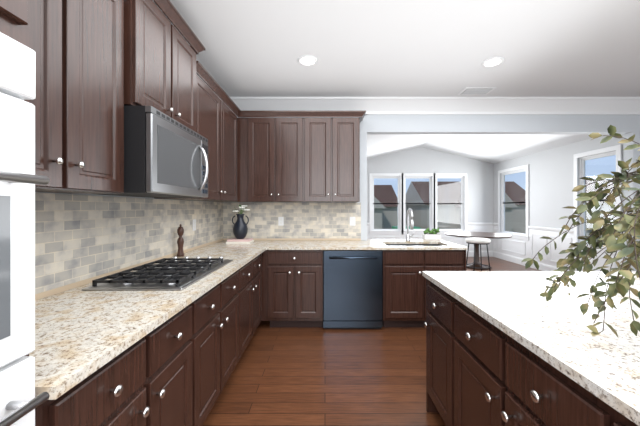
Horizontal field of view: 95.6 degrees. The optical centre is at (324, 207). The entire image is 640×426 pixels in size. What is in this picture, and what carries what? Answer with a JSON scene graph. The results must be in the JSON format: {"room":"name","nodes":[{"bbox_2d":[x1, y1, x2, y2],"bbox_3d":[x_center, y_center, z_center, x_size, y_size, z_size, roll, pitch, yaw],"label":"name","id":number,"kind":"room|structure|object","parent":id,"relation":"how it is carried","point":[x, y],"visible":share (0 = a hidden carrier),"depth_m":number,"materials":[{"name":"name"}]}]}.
{"room":"kitchen","nodes":[
{"label":"kitchen","id":0,"kind":"room"},
{"bbox_2d":[35,192,222,300],"bbox_3d":[-1.394,-0.085,0.600,0.133,2.850,6.640,0,0,0],"label":"wall","id":1,"kind":"structure","parent":0,"point":[82,239],"depth_m":1.77,"materials":[{"name":"grey tile"}]},
{"bbox_2d":[29,0,128,193],"bbox_3d":[-1.189,-0.583,1.105,0.298,1.015,0.829,0,0,0],"label":"upper cabinet","id":2,"kind":"object","parent":1,"relation":"attached to","point":[100,65],"depth_m":1.24,"materials":[{"name":"brown wood"}]},
{"bbox_2d":[129,0,200,134],"bbox_3d":[-1.169,-0.909,1.896,0.338,0.728,0.749,0,0,0],"label":"upper cabinet","id":3,"kind":"object","parent":1,"relation":"attached to","point":[165,72],"depth_m":1.81,"materials":[{"name":"brown wood"}]},
{"bbox_2d":[99,106,207,197],"bbox_3d":[-1.090,-0.309,1.895,0.492,0.458,0.743,0,0,0],"label":"microwave","id":4,"kind":"object","parent":3,"relation":"attached to","point":[165,156],"visible":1,"depth_m":1.63,"materials":[{"name":"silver metal"}]},
{"bbox_2d":[155,76,224,199],"bbox_3d":[-1.189,-0.583,2.586,0.298,1.015,0.628,0,0,0],"label":"upper cabinet","id":5,"kind":"object","parent":1,"relation":"attached to","point":[212,106],"depth_m":2.72,"materials":[{"name":"brown wood"}]},
{"bbox_2d":[193,219,195,230],"bbox_3d":[-1.329,0.172,2.950,0.006,0.115,0.070,0,0,0],"label":"electrical outlet plate","id":6,"kind":"object","parent":1,"relation":"attached to","point":[194,220],"depth_m":2.95,"materials":[{"name":"white plastic"}]},
{"bbox_2d":[191,104,236,201],"bbox_3d":[-1.189,-0.583,3.167,0.298,1.015,0.534,0,0,0],"label":"upper cabinet","id":7,"kind":"object","parent":1,"relation":"attached to","point":[230,118],"depth_m":3.21,"materials":[{"name":"brown wood"}]},
{"bbox_2d":[369,173,467,233],"bbox_3d":[2.570,-0.120,8.027,2.710,1.670,0.145,0,0,0],"label":"window","id":8,"kind":"structure","parent":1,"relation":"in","point":[402,203],"depth_m":8.02,"materials":[{"name":"white"}]},
{"bbox_2d":[367,223,492,250],"bbox_3d":[2.600,0.873,7.970,4.100,0.935,0.060,0,0,0],"label":"trim","id":9,"kind":"structure","parent":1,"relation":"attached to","point":[471,227],"depth_m":7.99,"materials":[{"name":"white wood"}]},
{"bbox_2d":[466,251,492,256],"bbox_3d":[2.600,1.262,7.986,4.088,0.155,0.016,0,0,0],"label":"baseboard","id":10,"kind":"structure","parent":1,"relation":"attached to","point":[471,253],"depth_m":7.98,"materials":[{"name":"white"}]},
{"bbox_2d":[202,257,540,425],"bbox_3d":[1.655,1.365,2.700,6.230,0.050,10.840,0,0,0],"label":"floor","id":11,"kind":"structure","parent":0,"point":[300,376],"depth_m":2.27,"materials":[{"name":"brown wood"}]},
{"bbox_2d":[0,0,49,425],"bbox_3d":[-0.969,0.045,0.293,0.738,2.590,0.910,0,0,0],"label":"wall oven","id":12,"kind":"object","parent":11,"relation":"on","point":[20,402],"visible":1,"depth_m":0.62,"materials":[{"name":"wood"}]},
{"bbox_2d":[35,298,198,425],"bbox_3d":[-1.009,0.898,1.097,0.658,0.884,0.813,0,0,0],"label":"base cabinet","id":13,"kind":"object","parent":11,"relation":"on","point":[177,369],"depth_m":1.12,"materials":[{"name":"brown wood"}]},
{"bbox_2d":[29,239,466,399],"bbox_3d":[0.104,0.440,2.319,2.887,0.030,3.262,0,0,0],"label":"countertop","id":14,"kind":"structure","parent":13,"relation":"on","point":[80,335],"depth_m":1.18,"materials":[{"name":"stone"}]},
{"bbox_2d":[81,256,232,289],"bbox_3d":[-0.995,0.402,1.913,0.520,0.044,0.845,0,0,0],"label":"cooktop","id":15,"kind":"object","parent":14,"relation":"in","point":[174,273],"visible":1,"depth_m":1.70,"materials":[{"name":"silver metal"}]},
{"bbox_2d":[177,224,183,256],"bbox_3d":[-1.275,0.283,2.560,0.062,0.282,0.062,0,0,0],"label":"pepper mill","id":16,"kind":"object","parent":14,"relation":"on","point":[180,239],"visible":1,"depth_m":2.54,"materials":[{"name":"brown wood"}]},
{"bbox_2d":[226,238,253,243],"bbox_3d":[-1.030,0.400,3.530,0.280,0.049,0.220,0,0,0],"label":"books","id":17,"kind":"object","parent":14,"relation":"on","point":[240,241],"visible":0.93,"depth_m":3.43,"materials":[{"name":"beige paper"}]},
{"bbox_2d":[232,205,249,238],"bbox_3d":[-1.034,0.166,3.536,0.248,0.416,0.188,0,0,0],"label":"flower vase","id":18,"kind":"object","parent":17,"relation":"on","point":[240,229],"visible":1,"depth_m":3.49,"materials":[{"name":"black ceramic"}]},
{"bbox_2d":[405,208,414,240],"bbox_3d":[1.098,0.212,3.667,0.125,0.424,0.225,0,0,0],"label":"faucet","id":19,"kind":"object","parent":14,"relation":"on","point":[408,235],"visible":1,"depth_m":3.72,"materials":[{"name":"silver metal"}]},
{"bbox_2d":[423,228,440,239],"bbox_3d":[1.429,0.344,3.880,0.226,0.159,0.090,0,0,0],"label":"potted plant","id":20,"kind":"object","parent":14,"relation":"on","point":[432,235],"visible":1,"depth_m":3.84,"materials":[{"name":"white"}]},
{"bbox_2d":[199,267,242,425],"bbox_3d":[-1.009,0.898,1.908,0.658,0.884,0.809,0,0,0],"label":"base cabinet","id":21,"kind":"object","parent":11,"relation":"on","point":[221,307],"depth_m":1.85,"materials":[{"name":"brown wood"}]},
{"bbox_2d":[243,254,260,351],"bbox_3d":[-1.009,0.898,2.751,0.658,0.884,0.878,0,0,0],"label":"base cabinet","id":22,"kind":"object","parent":11,"relation":"on","point":[252,270],"depth_m":2.68,"materials":[{"name":"brown wood"}]},
{"bbox_2d":[261,250,322,326],"bbox_3d":[-0.362,0.898,3.484,0.675,0.884,0.628,0,0,0],"label":"base cabinet","id":23,"kind":"object","parent":11,"relation":"on","point":[291,288],"depth_m":3.18,"materials":[{"name":"brown wood"}]},
{"bbox_2d":[323,250,382,328],"bbox_3d":[0.306,0.900,3.454,0.651,0.879,0.673,0,0,0],"label":"dishwasher","id":24,"kind":"object","parent":11,"relation":"on","point":[352,289],"visible":0.98,"depth_m":3.17,"materials":[{"name":"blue metal"}]},
{"bbox_2d":[424,279,447,425],"bbox_3d":[1.311,0.898,1.722,1.282,0.884,0.396,0,0,0],"label":"base cabinet","id":25,"kind":"object","parent":11,"relation":"on","point":[436,324],"depth_m":1.74,"materials":[{"name":"brown wood"}]},
{"bbox_2d":[465,238,490,270],"bbox_3d":[2.950,0.963,5.600,0.430,0.756,0.430,0,0,0],"label":"stool","id":26,"kind":"object","parent":11,"relation":"on","point":[480,241],"visible":0.9,"depth_m":5.47,"materials":[{"name":"black metal"}]},
{"bbox_2d":[445,232,511,269],"bbox_3d":[3.450,0.965,6.600,1.350,0.750,1.350,0,0,0],"label":"dining table","id":27,"kind":"object","parent":11,"relation":"on","point":[488,235],"visible":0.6,"depth_m":6.46,"materials":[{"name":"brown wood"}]},
{"bbox_2d":[448,294,595,425],"bbox_3d":[1.310,0.898,1.107,1.280,0.884,0.834,0,0,0],"label":"base cabinet","id":28,"kind":"object","parent":11,"relation":"on","point":[481,371],"depth_m":1.11,"materials":[{"name":"brown wood"}]},
{"bbox_2d":[422,271,639,425],"bbox_3d":[1.452,0.440,0.650,1.595,0.030,2.600,0,0,0],"label":"countertop","id":29,"kind":"structure","parent":28,"relation":"on","point":[555,332],"depth_m":1.09,"materials":[{"name":"stone"}]},
{"bbox_2d":[522,125,639,336],"bbox_3d":[1.377,-0.126,0.961,1.399,1.100,1.085,0,0,0],"label":"plant","id":30,"kind":"object","parent":29,"relation":"on","point":[628,224],"visible":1,"depth_m":0.93,"materials":[{"name":"green plant"}]},
{"bbox_2d":[596,397,637,425],"bbox_3d":[1.310,0.898,0.279,1.280,0.884,0.820,0,0,0],"label":"base cabinet","id":31,"kind":"object","parent":11,"relation":"on","point":[606,415],"depth_m":0.70,"materials":[{"name":"brown wood"}]},
{"bbox_2d":[152,0,639,163],"bbox_3d":[1.655,-1.540,2.700,6.230,0.700,10.840,0,0,0],"label":"ceiling","id":32,"kind":"structure","parent":0,"point":[447,48],"depth_m":2.61,"materials":[{"name":"white paint"}]},
{"bbox_2d":[298,55,317,65],"bbox_3d":[-0.165,-1.404,2.770,0.189,0.012,0.189,0,0,-39],"label":"recessed light","id":33,"kind":"object","parent":32,"relation":"in","point":[306,60],"depth_m":2.76,"materials":[{"name":"white"}]},
{"bbox_2d":[457,87,495,94],"bbox_3d":[1.820,-1.401,3.490,0.360,0.016,0.220,0,0,0],"label":"ceiling vent","id":34,"kind":"object","parent":32,"relation":"in","point":[476,91],"visible":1,"depth_m":3.46,"materials":[{"name":"white metal"}]},
{"bbox_2d":[482,57,503,67],"bbox_3d":[1.621,-1.404,2.800,0.189,0.012,0.189,0,0,-39],"label":"recessed light","id":35,"kind":"object","parent":32,"relation":"in","point":[495,61],"depth_m":2.79,"materials":[{"name":"white"}]},
{"bbox_2d":[223,115,639,270],"bbox_3d":[1.480,-0.260,3.853,5.640,3.200,0.133,0,0,0],"label":"wall","id":36,"kind":"structure","parent":0,"point":[551,171],"depth_m":3.80,"materials":[{"name":"grey paint"}]},
{"bbox_2d":[237,112,304,201],"bbox_3d":[-0.659,-0.615,3.639,0.802,1.079,0.318,0,0,0],"label":"upper cabinet","id":37,"kind":"object","parent":36,"relation":"attached to","point":[272,149],"depth_m":3.49,"materials":[{"name":"brown wood"}]},
{"bbox_2d":[278,217,283,225],"bbox_3d":[-0.575,0.172,3.788,0.070,0.115,0.006,0,0,0],"label":"electrical outlet plate","id":38,"kind":"object","parent":36,"relation":"attached to","point":[281,221],"depth_m":3.79,"materials":[{"name":"white plastic"}]},
{"bbox_2d":[305,112,360,201],"bbox_3d":[0.081,-0.615,3.639,0.678,1.079,0.318,0,0,0],"label":"upper cabinet","id":39,"kind":"object","parent":36,"relation":"attached to","point":[332,145],"depth_m":3.48,"materials":[{"name":"brown wood"}]},
{"bbox_2d":[350,217,354,225],"bbox_3d":[0.360,0.172,3.788,0.075,0.115,0.006,0,0,0],"label":"electrical outlet plate","id":40,"kind":"object","parent":36,"relation":"attached to","point":[352,219],"depth_m":3.79,"materials":[{"name":"white plastic"}]},
{"bbox_2d":[232,97,639,114],"bbox_3d":[1.480,-1.317,3.737,5.340,0.185,0.125,0,0,0],"label":"crown molding","id":41,"kind":"structure","parent":36,"relation":"attached to","point":[500,105],"depth_m":3.74,"materials":[{"name":"white"}]},
{"bbox_2d":[493,251,569,270],"bbox_3d":[4.636,1.262,5.940,0.016,0.155,4.040,0,0,0],"label":"baseboard","id":42,"kind":"structure","parent":36,"relation":"attached to","point":[518,260],"depth_m":6.90,"materials":[{"name":"white"}]},
{"bbox_2d":[493,223,623,270],"bbox_3d":[4.633,0.873,5.945,0.034,0.935,4.050,0,0,0],"label":"trim","id":43,"kind":"structure","parent":36,"relation":"attached to","point":[533,245],"depth_m":6.19,"materials":[{"name":"white"}]},
{"label":"outside","id":44,"kind":"structure","parent":0,"visible":0},
{"bbox_3d":[15.000,3.365,45.000,150.000,0.050,150.000,0,0,0],"label":"ground","id":45,"kind":"structure","parent":44,"visible":0},
{"bbox_2d":[374,185,408,228],"bbox_3d":[2.500,0.040,39.500,13.800,6.600,13.800,0,0,0],"label":"house","id":46,"kind":"structure","parent":45,"relation":"on","point":[378,193],"depth_m":36.00,"materials":[{"name":"beige"}]},
{"bbox_2d":[392,226,420,228],"bbox_3d":[4.900,2.240,16.700,1.400,2.200,3.000,0,0,0],"label":"playset","id":47,"kind":"object","parent":45,"relation":"on","point":[415,227],"depth_m":17.00,"materials":[{"name":"green"}]},
{"bbox_2d":[409,182,525,233],"bbox_3d":[18.500,-0.110,37.500,13.800,6.900,13.800,0,0,0],"label":"house","id":48,"kind":"structure","parent":45,"relation":"on","point":[445,186],"depth_m":34.60,"materials":[{"name":"beige"}]},
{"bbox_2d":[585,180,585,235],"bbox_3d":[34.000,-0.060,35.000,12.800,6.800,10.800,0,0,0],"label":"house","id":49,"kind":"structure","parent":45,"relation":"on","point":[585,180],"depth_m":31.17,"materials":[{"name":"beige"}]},
{"bbox_2d":[586,179,615,241],"bbox_3d":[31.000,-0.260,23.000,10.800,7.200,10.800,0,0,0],"label":"house","id":50,"kind":"structure","parent":45,"relation":"on","point":[592,185],"depth_m":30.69,"materials":[{"name":"beige"}]}
]}

